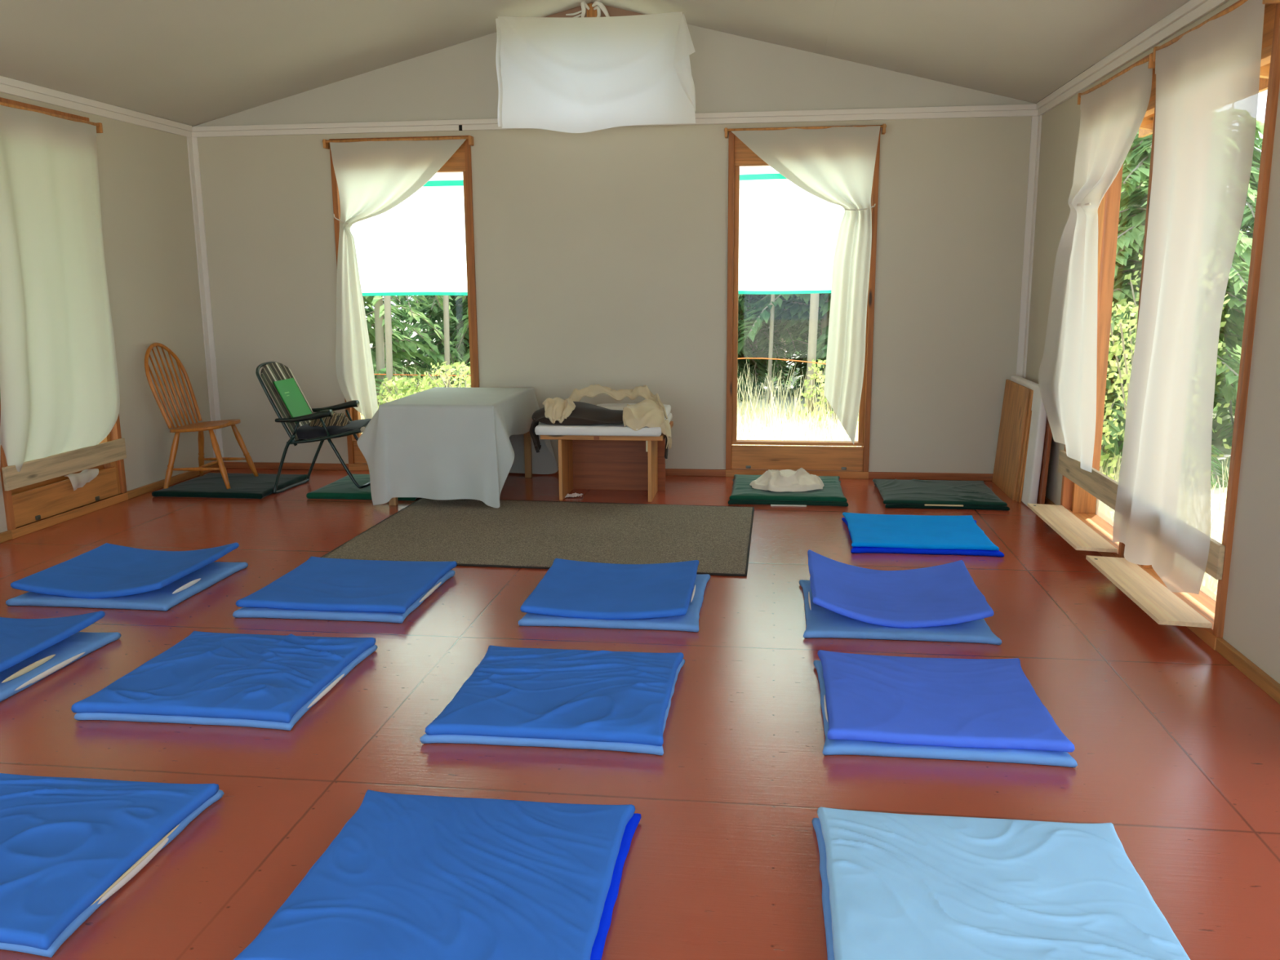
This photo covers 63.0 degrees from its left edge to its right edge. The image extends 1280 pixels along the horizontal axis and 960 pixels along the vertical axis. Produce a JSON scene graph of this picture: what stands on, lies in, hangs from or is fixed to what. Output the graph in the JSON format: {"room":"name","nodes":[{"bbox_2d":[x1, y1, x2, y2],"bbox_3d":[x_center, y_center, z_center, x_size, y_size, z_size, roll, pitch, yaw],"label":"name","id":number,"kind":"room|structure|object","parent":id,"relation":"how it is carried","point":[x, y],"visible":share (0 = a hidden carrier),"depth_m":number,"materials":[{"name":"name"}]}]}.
{"room":"meditation room","nodes":[
{"label":"meditation room","id":0,"kind":"room"},
{"bbox_2d":[0,92,213,533],"bbox_3d":[-3.823,-0.519,3.612,0.150,2.480,8.474,1,11,7],"label":"wall","id":1,"kind":"structure","parent":0,"point":[146,206],"depth_m":7.04,"materials":[{"name":"paint"}]},
{"bbox_2d":[0,102,102,133],"bbox_3d":[-3.399,-2.049,5.861,0.074,0.064,1.135,1,11,7],"label":"curtain rod","id":2,"kind":"object","parent":1,"relation":"attached to","point":[99,125],"visible":0.79,"depth_m":6.02,"materials":[{"name":"brown wood"}]},
{"bbox_2d":[0,104,119,490],"bbox_3d":[-3.386,-0.997,6.042,0.137,2.161,1.082,1,11,9],"label":"curtain","id":3,"kind":"object","parent":2,"relation":"hanging from","point":[60,385],"visible":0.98,"depth_m":5.97,"materials":[{"name":"white fabric"}]},
{"bbox_2d":[0,97,128,538],"bbox_3d":[-3.510,-0.939,6.073,0.244,2.375,1.075,1,11,7],"label":"window","id":4,"kind":"structure","parent":1,"relation":"in","point":[42,489],"depth_m":6.16,"materials":[{"name":"brown wood"}]},
{"bbox_2d":[11,464,103,494],"bbox_3d":[-3.534,0.083,6.280,0.020,0.190,0.984,1,11,7],"label":"window sill","id":5,"kind":"structure","parent":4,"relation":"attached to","point":[37,485],"depth_m":6.20,"materials":[{"name":"brown wood"}]},
{"bbox_2d":[11,460,120,527],"bbox_3d":[-3.434,0.068,6.275,0.039,0.220,0.964,1,11,7],"label":"vent","id":6,"kind":"object","parent":4,"relation":"attached to","point":[29,506],"depth_m":6.21,"materials":[{"name":"brown wood"}]},
{"bbox_2d":[0,75,192,137],"bbox_3d":[-3.749,-1.681,3.370,0.018,0.042,8.456,1,11,7],"label":"trim","id":7,"kind":"structure","parent":1,"relation":"attached to","point":[6,89],"depth_m":6.37,"materials":[{"name":"white paint"}]},
{"bbox_2d":[0,463,218,542],"bbox_3d":[-3.731,0.678,3.819,0.022,0.050,8.452,1,11,7],"label":"baseboard","id":8,"kind":"structure","parent":1,"relation":"attached to","point":[6,535],"depth_m":7.05,"materials":[{"name":"brown wood"}]},
{"bbox_2d":[0,0,1190,126],"bbox_3d":[-0.850,-2.059,2.933,5.866,0.760,8.474,1,11,7],"label":"ceiling","id":9,"kind":"structure","parent":0,"point":[193,63],"depth_m":6.00,"materials":[{"name":"paint"}]},
{"bbox_2d":[495,11,695,133],"bbox_3d":[-0.288,-2.591,6.654,1.290,0.724,0.055,1,11,7],"label":"cloth","id":10,"kind":"object","parent":9,"relation":"hanging from","point":[563,74],"visible":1,"depth_m":6.67,"materials":[{"name":"white fabric"}]},
{"bbox_2d":[194,24,1035,473],"bbox_3d":[-0.300,-1.568,7.383,6.166,3.075,0.150,1,11,7],"label":"wall","id":11,"kind":"structure","parent":0,"point":[601,255],"depth_m":7.26,"materials":[{"name":"paint"}]},
{"bbox_2d":[186,137,223,461],"bbox_3d":[-3.193,-1.300,7.723,0.050,2.360,0.012,1,11,7],"label":"trim","id":12,"kind":"structure","parent":11,"relation":"attached to","point":[194,140],"depth_m":7.69,"materials":[{"name":"white paint"}]},
{"bbox_2d":[191,124,458,137],"bbox_3d":[-2.242,-2.461,7.375,1.986,0.037,0.018,1,11,7],"label":"trim","id":13,"kind":"structure","parent":11,"relation":"attached to","point":[443,127],"depth_m":7.36,"materials":[{"name":"white paint"}]},
{"bbox_2d":[322,135,474,149],"bbox_3d":[-1.689,-2.356,7.295,1.075,0.059,0.074,1,11,7],"label":"curtain rod","id":14,"kind":"object","parent":11,"relation":"attached to","point":[326,143],"visible":1,"depth_m":7.26,"materials":[{"name":"brown wood"}]},
{"bbox_2d":[329,138,466,418],"bbox_3d":[-1.698,-1.367,7.483,1.040,2.053,0.118,0,11,4],"label":"curtain","id":15,"kind":"object","parent":14,"relation":"hanging from","point":[373,178],"visible":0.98,"depth_m":7.38,"materials":[{"name":"beige fabric"}]},
{"bbox_2d":[328,135,479,471],"bbox_3d":[-1.665,-1.250,7.632,1.020,2.375,0.226,1,11,7],"label":"window","id":16,"kind":"structure","parent":11,"relation":"in","point":[460,161],"depth_m":7.44,"materials":[{"name":"brown wood"}]},
{"bbox_2d":[546,2,644,17],"bbox_3d":[-0.318,-2.844,7.129,1.140,0.805,0.170,1,11,7],"label":"window","id":17,"kind":"structure","parent":11,"relation":"in","point":[612,11],"depth_m":7.01,"materials":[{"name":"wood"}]},
{"bbox_2d":[223,462,993,480],"bbox_3d":[-0.301,-0.066,7.584,5.866,0.048,0.022,1,11,7],"label":"baseboard","id":18,"kind":"structure","parent":11,"relation":"attached to","point":[322,466],"depth_m":7.47,"materials":[{"name":"brown wood"}]},
{"bbox_2d":[191,103,1038,132],"bbox_3d":[-0.318,-2.461,7.120,5.866,0.033,0.032,1,11,7],"label":"trim","id":19,"kind":"structure","parent":11,"relation":"attached to","point":[1006,107],"depth_m":6.99,"materials":[{"name":"white paint"}]},
{"bbox_2d":[725,127,880,479],"bbox_3d":[1.113,-1.203,7.284,1.000,2.375,0.226,1,11,7],"label":"window","id":20,"kind":"structure","parent":11,"relation":"in","point":[742,457],"depth_m":7.34,"materials":[{"name":"brown wood"}]},
{"bbox_2d":[724,124,886,137],"bbox_3d":[1.092,-2.318,6.944,1.060,0.059,0.074,1,11,7],"label":"curtain rod","id":21,"kind":"object","parent":11,"relation":"attached to","point":[883,126],"visible":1,"depth_m":6.92,"materials":[{"name":"brown wood"}]},
{"bbox_2d":[731,125,879,444],"bbox_3d":[1.094,-1.294,7.118,0.988,2.117,0.128,1,11,7],"label":"curtain","id":22,"kind":"object","parent":21,"relation":"hanging from","point":[836,165],"visible":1,"depth_m":6.98,"materials":[{"name":"beige fabric"}]},
{"bbox_2d":[1016,115,1042,378],"bbox_3d":[2.576,-1.202,7.000,0.050,2.360,0.012,1,11,7],"label":"trim","id":23,"kind":"structure","parent":11,"relation":"attached to","point":[1034,118],"depth_m":6.93,"materials":[{"name":"white paint"}]},
{"bbox_2d":[0,468,1279,959],"bbox_3d":[-0.830,0.809,3.482,5.866,0.120,8.474,1,11,7],"label":"floor","id":24,"kind":"structure","parent":0,"point":[1177,748],"depth_m":3.17,"materials":[{"name":"red paint"}]},
{"bbox_2d":[0,631,121,702],"bbox_3d":[-2.477,0.673,3.830,0.757,0.039,0.734,1,11,7],"label":"floor mat","id":25,"kind":"object","parent":24,"relation":"on","point":[80,644],"visible":0.56,"depth_m":3.85,"materials":[{"name":"blue fabric"}]},
{"bbox_2d":[0,610,105,683],"bbox_3d":[-2.506,0.615,3.838,0.715,0.084,0.701,1,11,7],"label":"floor mat","id":26,"kind":"object","parent":25,"relation":"on","point":[20,639],"visible":1,"depth_m":3.93,"materials":[{"name":"blue fabric"}]},
{"bbox_2d":[0,789,224,957],"bbox_3d":[-1.549,0.910,2.561,0.743,0.038,0.702,1,11,7],"label":"floor mat","id":27,"kind":"object","parent":24,"relation":"on","point":[77,922],"visible":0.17,"depth_m":2.36,"materials":[{"name":"blue fabric"}]},
{"bbox_2d":[0,773,219,950],"bbox_3d":[-1.540,0.881,2.530,0.728,0.049,0.688,1,11,7],"label":"floor mat","id":28,"kind":"object","parent":27,"relation":"on","point":[65,842],"visible":1,"depth_m":2.53,"materials":[{"name":"blue fabric"}]},
{"bbox_2d":[5,561,248,611],"bbox_3d":[-2.353,0.473,4.865,0.755,0.040,0.711,1,11,7],"label":"floor mat","id":29,"kind":"object","parent":24,"relation":"on","point":[163,599],"visible":0.41,"depth_m":4.58,"materials":[{"name":"blue fabric"}]},
{"bbox_2d":[10,542,239,598],"bbox_3d":[-2.372,0.409,4.880,0.717,0.094,0.688,1,11,7],"label":"floor mat","id":30,"kind":"object","parent":29,"relation":"on","point":[108,570],"visible":1,"depth_m":4.80,"materials":[{"name":"blue fabric"}]},
{"bbox_2d":[74,644,377,730],"bbox_3d":[-1.411,0.696,3.674,0.734,0.038,0.739,1,11,7],"label":"floor mat","id":31,"kind":"object","parent":24,"relation":"on","point":[78,716],"visible":0.12,"depth_m":3.35,"materials":[{"name":"blue fabric"}]},
{"bbox_2d":[71,631,375,723],"bbox_3d":[-1.413,0.661,3.655,0.737,0.057,0.725,1,11,7],"label":"floor mat","id":32,"kind":"object","parent":31,"relation":"on","point":[205,674],"visible":1,"depth_m":3.55,"materials":[{"name":"blue fabric"}]},
{"bbox_2d":[151,472,306,498],"bbox_3d":[-2.790,0.030,7.175,0.763,0.047,0.714,1,11,7],"label":"floor mat","id":33,"kind":"object","parent":24,"relation":"on","point":[211,485],"visible":0.89,"depth_m":7.02,"materials":[{"name":"green fabric"}]},
{"bbox_2d":[144,342,258,488],"bbox_3d":[-2.982,-0.435,7.104,0.590,0.990,0.497,1,11,7],"label":"wooden chair","id":34,"kind":"object","parent":33,"relation":"on","point":[200,427],"visible":1,"depth_m":7.06,"materials":[{"name":"brown wood"}]},
{"bbox_2d":[255,361,370,493],"bbox_3d":[-2.122,-0.362,7.039,0.770,0.861,0.516,1,11,7],"label":"lawn chair","id":35,"kind":"object","parent":24,"relation":"on","point":[271,371],"visible":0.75,"depth_m":6.87,"materials":[{"name":"black metal"}]},
{"bbox_2d":[273,377,311,422],"bbox_3d":[-2.326,-0.538,7.027,0.138,0.272,0.280,1,11,7],"label":"folder","id":36,"kind":"object","parent":35,"relation":"on","point":[288,389],"visible":0.8,"depth_m":7.01,"materials":[{"name":"green cardboard"}]},
{"bbox_2d":[296,418,371,439],"bbox_3d":[-2.027,-0.348,7.029,0.472,0.114,0.400,1,11,7],"label":"cushion","id":37,"kind":"object","parent":35,"relation":"on","point":[304,432],"visible":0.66,"depth_m":6.88,"materials":[{"name":"black fabric"}]},
{"bbox_2d":[232,569,455,623],"bbox_3d":[-1.295,0.499,4.687,0.743,0.041,0.724,1,11,7],"label":"floor mat","id":38,"kind":"object","parent":24,"relation":"on","point":[244,612],"visible":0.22,"depth_m":4.36,"materials":[{"name":"blue fabric"}]},
{"bbox_2d":[235,556,457,613],"bbox_3d":[-1.286,0.465,4.697,0.738,0.043,0.727,1,11,7],"label":"floor mat","id":39,"kind":"object","parent":38,"relation":"on","point":[317,584],"visible":1,"depth_m":4.60,"materials":[{"name":"blue fabric"}]},
{"bbox_2d":[306,473,417,501],"bbox_3d":[-1.759,0.038,7.077,0.733,0.054,0.706,1,11,7],"label":"floor mat","id":40,"kind":"object","parent":24,"relation":"on","point":[344,488],"visible":0.35,"depth_m":6.81,"materials":[{"name":"green fabric"}]},
{"bbox_2d":[389,431,532,506],"bbox_3d":[-1.177,-0.240,6.977,0.720,0.631,1.090,1,11,7],"label":"table","id":41,"kind":"object","parent":24,"relation":"on","point":[527,438],"visible":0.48,"depth_m":7.43,"materials":[{"name":"brown wood"}]},
{"bbox_2d":[356,386,558,507],"bbox_3d":[-1.191,-0.248,6.982,1.051,0.640,1.215,1,11,7],"label":"tablecloth","id":42,"kind":"object","parent":41,"relation":"on","point":[441,443],"visible":0.95,"depth_m":6.43,"materials":[{"name":"white fabric"}]},
{"bbox_2d":[320,497,754,576],"bbox_3d":[-0.454,0.283,5.853,2.234,0.017,1.597,1,11,7],"label":"rug","id":43,"kind":"object","parent":24,"relation":"on","point":[468,532],"visible":0.94,"depth_m":5.74,"materials":[{"name":"grey carpet"}]},
{"bbox_2d":[420,658,684,755],"bbox_3d":[-0.252,0.723,3.495,0.745,0.037,0.755,1,11,7],"label":"floor mat","id":44,"kind":"object","parent":24,"relation":"on","point":[425,739],"visible":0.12,"depth_m":3.15,"materials":[{"name":"blue fabric"}]},
{"bbox_2d":[425,645,684,746],"bbox_3d":[-0.246,0.690,3.474,0.726,0.052,0.726,1,11,7],"label":"floor mat","id":45,"kind":"object","parent":44,"relation":"on","point":[519,692],"visible":1,"depth_m":3.37,"materials":[{"name":"blue fabric"}]},
{"bbox_2d":[540,421,673,502],"bbox_3d":[-0.200,-0.137,6.946,0.780,0.425,0.704,1,11,7],"label":"bench","id":46,"kind":"object","parent":24,"relation":"on","point":[634,463],"visible":0.77,"depth_m":6.96,"materials":[{"name":"brown wood"}]},
{"bbox_2d":[534,413,672,436],"bbox_3d":[-0.220,-0.376,6.905,0.808,0.060,0.762,1,11,7],"label":"mattress","id":47,"kind":"object","parent":46,"relation":"on","point":[603,429],"visible":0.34,"depth_m":6.55,"materials":[{"name":"white fabric"}]},
{"bbox_2d":[529,401,668,458],"bbox_3d":[-0.245,-0.333,6.802,0.891,0.337,0.466,1,11,7],"label":"blanket","id":48,"kind":"object","parent":47,"relation":"on","point":[584,413],"visible":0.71,"depth_m":6.64,"materials":[{"name":"brown fabric"}]},
{"bbox_2d":[542,383,671,448],"bbox_3d":[-0.195,-0.416,6.827,0.831,0.383,0.637,1,11,7],"label":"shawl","id":49,"kind":"object","parent":48,"relation":"on","point":[651,412],"visible":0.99,"depth_m":6.65,"materials":[{"name":"beige fabric"}]},
{"bbox_2d":[518,573,710,632],"bbox_3d":[-0.083,0.514,4.575,0.738,0.039,0.761,1,11,7],"label":"floor mat","id":50,"kind":"object","parent":24,"relation":"on","point":[689,622],"visible":0.24,"depth_m":4.24,"materials":[{"name":"blue fabric"}]},
{"bbox_2d":[520,558,698,619],"bbox_3d":[-0.106,0.466,4.568,0.691,0.075,0.702,1,11,7],"label":"floor mat","id":51,"kind":"object","parent":50,"relation":"on","point":[569,588],"visible":1,"depth_m":4.49,"materials":[{"name":"blue fabric"}]},
{"bbox_2d":[590,813,640,959],"bbox_3d":[-0.406,0.933,2.398,0.732,0.037,0.743,1,11,7],"label":"floor mat","id":52,"kind":"object","parent":24,"relation":"on","point":[597,948],"visible":0.06,"depth_m":2.37,"materials":[{"name":"blue fabric"}]},
{"bbox_2d":[233,789,635,959],"bbox_3d":[-0.415,0.904,2.380,0.722,0.046,0.730,1,11,7],"label":"floor mat","id":53,"kind":"object","parent":52,"relation":"on","point":[406,877],"visible":1,"depth_m":2.32,"materials":[{"name":"blue fabric"}]},
{"bbox_2d":[728,478,848,506],"bbox_3d":[0.962,0.073,6.841,0.742,0.038,0.738,1,11,7],"label":"floor mat","id":54,"kind":"object","parent":24,"relation":"on","point":[730,502],"visible":0.14,"depth_m":6.50,"materials":[{"name":"green fabric"}]},
{"bbox_2d":[728,474,847,502],"bbox_3d":[0.962,0.041,6.831,0.722,0.048,0.747,1,11,7],"label":"floor mat","id":55,"kind":"object","parent":54,"relation":"on","point":[832,491],"visible":0.66,"depth_m":6.55,"materials":[{"name":"green fabric"}]},
{"bbox_2d":[749,467,824,492],"bbox_3d":[0.949,-0.019,6.753,0.480,0.118,0.413,1,11,7],"label":"cloth","id":56,"kind":"object","parent":55,"relation":"on","point":[785,480],"visible":1,"depth_m":6.65,"materials":[{"name":"white fabric"}]},
{"bbox_2d":[812,817,834,959],"bbox_3d":[0.758,0.947,2.281,0.732,0.038,0.743,1,11,7],"label":"floor mat","id":57,"kind":"object","parent":24,"relation":"on","point":[815,821],"visible":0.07,"depth_m":2.36,"materials":[{"name":"blue fabric"}]},
{"bbox_2d":[817,806,1190,959],"bbox_3d":[0.765,0.913,2.274,0.724,0.051,0.723,1,11,7],"label":"floor mat","id":58,"kind":"object","parent":57,"relation":"on","point":[903,886],"visible":1,"depth_m":2.27,"materials":[{"name":"blue fabric"}]},
{"bbox_2d":[799,579,1001,644],"bbox_3d":[1.056,0.540,4.397,0.751,0.038,0.741,1,11,7],"label":"floor mat","id":59,"kind":"object","parent":24,"relation":"on","point":[821,622],"visible":0.26,"depth_m":4.09,"materials":[{"name":"blue fabric"}]},
{"bbox_2d":[807,549,994,627],"bbox_3d":[1.066,0.452,4.415,0.703,0.137,0.685,1,11,7],"label":"floor mat","id":60,"kind":"object","parent":59,"relation":"on","point":[944,594],"visible":1,"depth_m":4.35,"materials":[{"name":"blue fabric"}]},
{"bbox_2d":[841,517,1004,557],"bbox_3d":[1.501,0.297,5.659,0.760,0.034,0.748,1,11,7],"label":"floor mat","id":61,"kind":"object","parent":24,"relation":"on","point":[855,549],"visible":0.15,"depth_m":5.32,"materials":[{"name":"blue fabric"}]},
{"bbox_2d":[842,512,999,551],"bbox_3d":[1.492,0.272,5.665,0.733,0.031,0.734,1,11,7],"label":"floor mat","id":62,"kind":"object","parent":61,"relation":"on","point":[866,530],"visible":1,"depth_m":5.57,"materials":[{"name":"blue fabric"}]},
{"bbox_2d":[874,482,1009,511],"bbox_3d":[1.909,0.096,6.696,0.738,0.034,0.732,1,11,7],"label":"floor mat","id":63,"kind":"object","parent":24,"relation":"on","point":[887,505],"visible":0.2,"depth_m":6.35,"materials":[{"name":"green fabric"}]},
{"bbox_2d":[872,479,1007,506],"bbox_3d":[1.897,0.070,6.697,0.734,0.045,0.722,1,11,7],"label":"floor mat","id":64,"kind":"object","parent":63,"relation":"on","point":[913,491],"visible":1,"depth_m":6.57,"materials":[{"name":"green fabric"}]},
{"bbox_2d":[813,660,1077,767],"bbox_3d":[0.940,0.732,3.389,0.720,0.041,0.736,1,11,7],"label":"floor mat","id":65,"kind":"object","parent":24,"relation":"on","point":[831,747],"visible":0.13,"depth_m":3.06,"materials":[{"name":"blue fabric"}]},
{"bbox_2d":[817,649,1075,752],"bbox_3d":[0.943,0.709,3.376,0.703,0.064,0.694,1,11,7],"label":"floor mat","id":66,"kind":"object","parent":65,"relation":"on","point":[949,702],"visible":1,"depth_m":3.28,"materials":[{"name":"blue fabric"}]},
{"bbox_2d":[992,379,1030,500],"bbox_3d":[2.422,-0.277,6.838,0.066,0.705,0.635,1,11,7],"label":"plank","id":67,"kind":"object","parent":24,"relation":"on","point":[1016,396],"visible":1,"depth_m":6.79,"materials":[{"name":"brown wood"}]},
{"bbox_2d":[1010,375,1047,506],"bbox_3d":[2.457,-0.267,6.705,0.084,0.735,0.860,1,11,7],"label":"mattress","id":68,"kind":"object","parent":24,"relation":"on","point":[1038,418],"visible":0.42,"depth_m":6.34,"materials":[{"name":"white fabric"}]},
{"bbox_2d":[1036,417,1052,504],"bbox_3d":[2.474,-0.228,6.541,0.050,0.720,0.650,1,11,7],"label":"plank","id":69,"kind":"object","parent":24,"relation":"on","point":[1048,434],"visible":0.04,"depth_m":6.26,"materials":[{"name":"brown wood"}]},
{"bbox_2d":[1025,0,1279,684],"bbox_3d":[2.145,-0.417,2.864,0.150,2.480,8.474,1,11,7],"label":"wall","id":70,"kind":"structure","parent":0,"point":[1251,626],"depth_m":3.71,"materials":[{"name":"paint"}]},
{"bbox_2d":[1026,52,1155,557],"bbox_3d":[2.378,-0.839,5.335,0.417,2.375,1.105,1,11,7],"label":"window","id":71,"kind":"structure","parent":70,"relation":"in","point":[1077,519],"depth_m":5.72,"materials":[{"name":"brown wood"}]},
{"bbox_2d":[1026,503,1117,552],"bbox_3d":[2.274,0.242,5.548,0.193,0.028,1.006,1,11,7],"label":"vent","id":72,"kind":"object","parent":71,"relation":"attached to","point":[1077,534],"depth_m":5.45,"materials":[{"name":"wood"}]},
{"bbox_2d":[1077,53,1155,104],"bbox_3d":[2.338,-1.949,5.116,0.074,0.078,1.135,1,11,7],"label":"curtain rod","id":73,"kind":"object","parent":70,"relation":"attached to","point":[1151,64],"visible":0.5,"depth_m":4.99,"materials":[{"name":"brown wood"}]},
{"bbox_2d":[1038,61,1152,472],"bbox_3d":[2.312,-1.049,5.453,0.146,1.945,1.434,2,11,10],"label":"curtain","id":74,"kind":"object","parent":73,"relation":"hanging from","point":[1113,114],"visible":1,"depth_m":5.43,"materials":[{"name":"beige fabric"}]},
{"bbox_2d":[1036,0,1229,115],"bbox_3d":[2.053,-1.582,2.642,0.018,0.042,8.456,1,11,7],"label":"trim","id":75,"kind":"structure","parent":70,"relation":"attached to","point":[1209,6],"depth_m":4.87,"materials":[{"name":"white paint"}]},
{"bbox_2d":[1044,496,1279,704],"bbox_3d":[2.067,0.777,3.092,0.022,0.050,8.452,1,11,7],"label":"baseboard","id":76,"kind":"structure","parent":70,"relation":"attached to","point":[1264,681],"depth_m":3.66,"materials":[{"name":"brown wood"}]},
{"bbox_2d":[1085,0,1279,649],"bbox_3d":[2.235,-0.624,4.219,0.417,2.375,1.055,1,11,7],"label":"window","id":77,"kind":"structure","parent":70,"relation":"in","point":[1203,613],"depth_m":3.85,"materials":[{"name":"brown wood"}]},
{"bbox_2d":[1085,555,1212,627],"bbox_3d":[2.131,0.457,4.433,0.193,0.028,0.956,1,11,7],"label":"vent","id":78,"kind":"object","parent":77,"relation":"attached to","point":[1156,600],"depth_m":4.32,"materials":[{"name":"wood"}]},
{"bbox_2d":[1152,0,1279,61],"bbox_3d":[2.196,-1.737,4.013,0.074,0.078,1.080,1,11,7],"label":"curtain rod","id":79,"kind":"object","parent":70,"relation":"attached to","point":[1264,2],"visible":0.64,"depth_m":3.96,"materials":[{"name":"brown wood"}]},
{"bbox_2d":[1112,0,1264,594],"bbox_3d":[2.159,-0.679,4.203,0.076,2.200,1.074,1,11,7],"label":"curtain","id":80,"kind":"object","parent":79,"relation":"hanging from","point":[1207,81],"visible":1,"depth_m":4.13,"materials":[{"name":"white fabric"}]},
{"label":"outside","id":81,"kind":"structure","parent":0,"visible":0},
{"bbox_2d":[360,316,1235,594],"bbox_3d":[1.265,-0.202,10.063,80.000,0.084,80.000,1,11,7],"label":"meadow","id":82,"kind":"structure","parent":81,"point":[1217,443],"depth_m":11.72,"materials":[{"name":"plant"}]},
{"bbox_2d":[373,295,386,404],"bbox_3d":[-3.341,-3.923,12.940,0.185,6.353,0.164,1,11,7],"label":"trunk","id":83,"kind":"object","parent":82,"relation":"on","point":[379,329],"visible":0.22,"depth_m":13.29,"materials":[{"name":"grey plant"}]},
{"bbox_2d":[383,295,393,400],"bbox_3d":[-3.051,-3.785,12.211,0.156,6.352,0.134,1,11,7],"label":"trunk","id":84,"kind":"object","parent":82,"relation":"on","point":[387,299],"visible":0.23,"depth_m":12.55,"materials":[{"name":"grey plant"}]},
{"bbox_2d":[377,374,435,408],"bbox_3d":[-2.757,-0.946,12.482,0.942,0.601,0.912,1,11,7],"label":"shrub","id":85,"kind":"object","parent":82,"relation":"on","point":[398,384],"visible":0.39,"depth_m":12.37,"materials":[{"name":"green plant"}]},
{"bbox_2d":[362,295,465,400],"bbox_3d":[-3.528,-3.179,13.692,2.967,5.996,3.049,-5,12,-24],"label":"conifer tree","id":86,"kind":"object","parent":82,"relation":"on","point":[397,354],"visible":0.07,"depth_m":13.95,"materials":[{"name":"green plant"}]},
{"bbox_2d":[392,295,471,386],"bbox_3d":[-2.543,-3.335,16.027,3.353,4.881,3.560,-9,14,-38],"label":"conifer tree","id":87,"kind":"object","parent":82,"relation":"on","point":[435,313],"visible":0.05,"depth_m":16.11,"materials":[{"name":"green plant"}]},
{"bbox_2d":[418,360,471,391],"bbox_3d":[-1.998,-0.962,12.007,1.307,0.794,1.187,-8,13,-35],"label":"shrub","id":88,"kind":"object","parent":82,"relation":"on","point":[437,382],"visible":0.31,"depth_m":11.89,"materials":[{"name":"green plant"}]},
{"bbox_2d":[350,166,844,296],"bbox_3d":[-0.182,-1.242,8.144,5.110,2.786,1.180,1,11,7],"label":"awning","id":89,"kind":"object","parent":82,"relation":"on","point":[788,234],"visible":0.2,"depth_m":8.20,"materials":[{"name":"white fabric"}]},
{"bbox_2d":[737,293,785,402],"bbox_3d":[0.599,-3.030,15.168,3.222,4.417,3.034,-6,12,-26],"label":"conifer tree","id":90,"kind":"object","parent":82,"relation":"on","point":[741,300],"visible":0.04,"depth_m":15.10,"materials":[{"name":"green plant"}]},
{"bbox_2d":[737,293,822,399],"bbox_3d":[1.699,-3.184,16.150,2.980,4.337,3.164,-6,12,-26],"label":"conifer tree","id":91,"kind":"object","parent":82,"relation":"on","point":[759,336],"visible":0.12,"depth_m":15.57,"materials":[{"name":"green plant"}]},
{"bbox_2d":[737,293,858,417],"bbox_3d":[2.743,-3.437,14.793,3.842,5.593,4.080,-11,15,-44],"label":"conifer tree","id":92,"kind":"object","parent":82,"relation":"on","point":[797,312],"visible":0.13,"depth_m":14.71,"materials":[{"name":"green plant"}]},
{"bbox_2d":[805,293,818,417],"bbox_3d":[2.114,-3.887,12.553,0.185,6.353,0.164,1,11,7],"label":"trunk","id":93,"kind":"object","parent":82,"relation":"on","point":[814,300],"visible":0.3,"depth_m":12.89,"materials":[{"name":"grey plant"}]},
{"bbox_2d":[797,359,858,426],"bbox_3d":[2.316,-1.050,12.448,0.882,0.793,0.916,1,11,7],"label":"shrub","id":94,"kind":"object","parent":82,"relation":"on","point":[818,372],"visible":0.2,"depth_m":12.34,"materials":[{"name":"green plant"}]},
{"bbox_2d":[1099,301,1211,479],"bbox_3d":[3.980,-0.632,8.202,0.989,1.546,0.877,-3,11,-14],"label":"shrub","id":95,"kind":"object","parent":82,"relation":"on","point":[1115,348],"visible":0.19,"depth_m":8.20,"materials":[{"name":"green plant"}]},
{"bbox_2d":[1105,253,1231,466],"bbox_3d":[4.567,-1.007,9.053,1.151,1.936,1.094,1,11,7],"label":"shrub","id":96,"kind":"object","parent":82,"relation":"on","point":[1123,301],"visible":0.13,"depth_m":9.02,"materials":[{"name":"green plant"}]},
{"bbox_2d":[1099,130,1257,488],"bbox_3d":[4.875,-1.890,9.839,2.982,3.833,3.299,7,13,32],"label":"conifer tree","id":97,"kind":"object","parent":82,"relation":"on","point":[1136,165],"visible":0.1,"depth_m":9.50,"materials":[{"name":"green plant"}]},
{"bbox_2d":[1102,120,1264,446],"bbox_3d":[6.488,-2.279,11.690,3.295,3.828,2.978,-5,12,-22],"label":"conifer tree","id":98,"kind":"object","parent":82,"relation":"on","point":[1248,218],"visible":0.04,"depth_m":11.01,"materials":[{"name":"green plant"}]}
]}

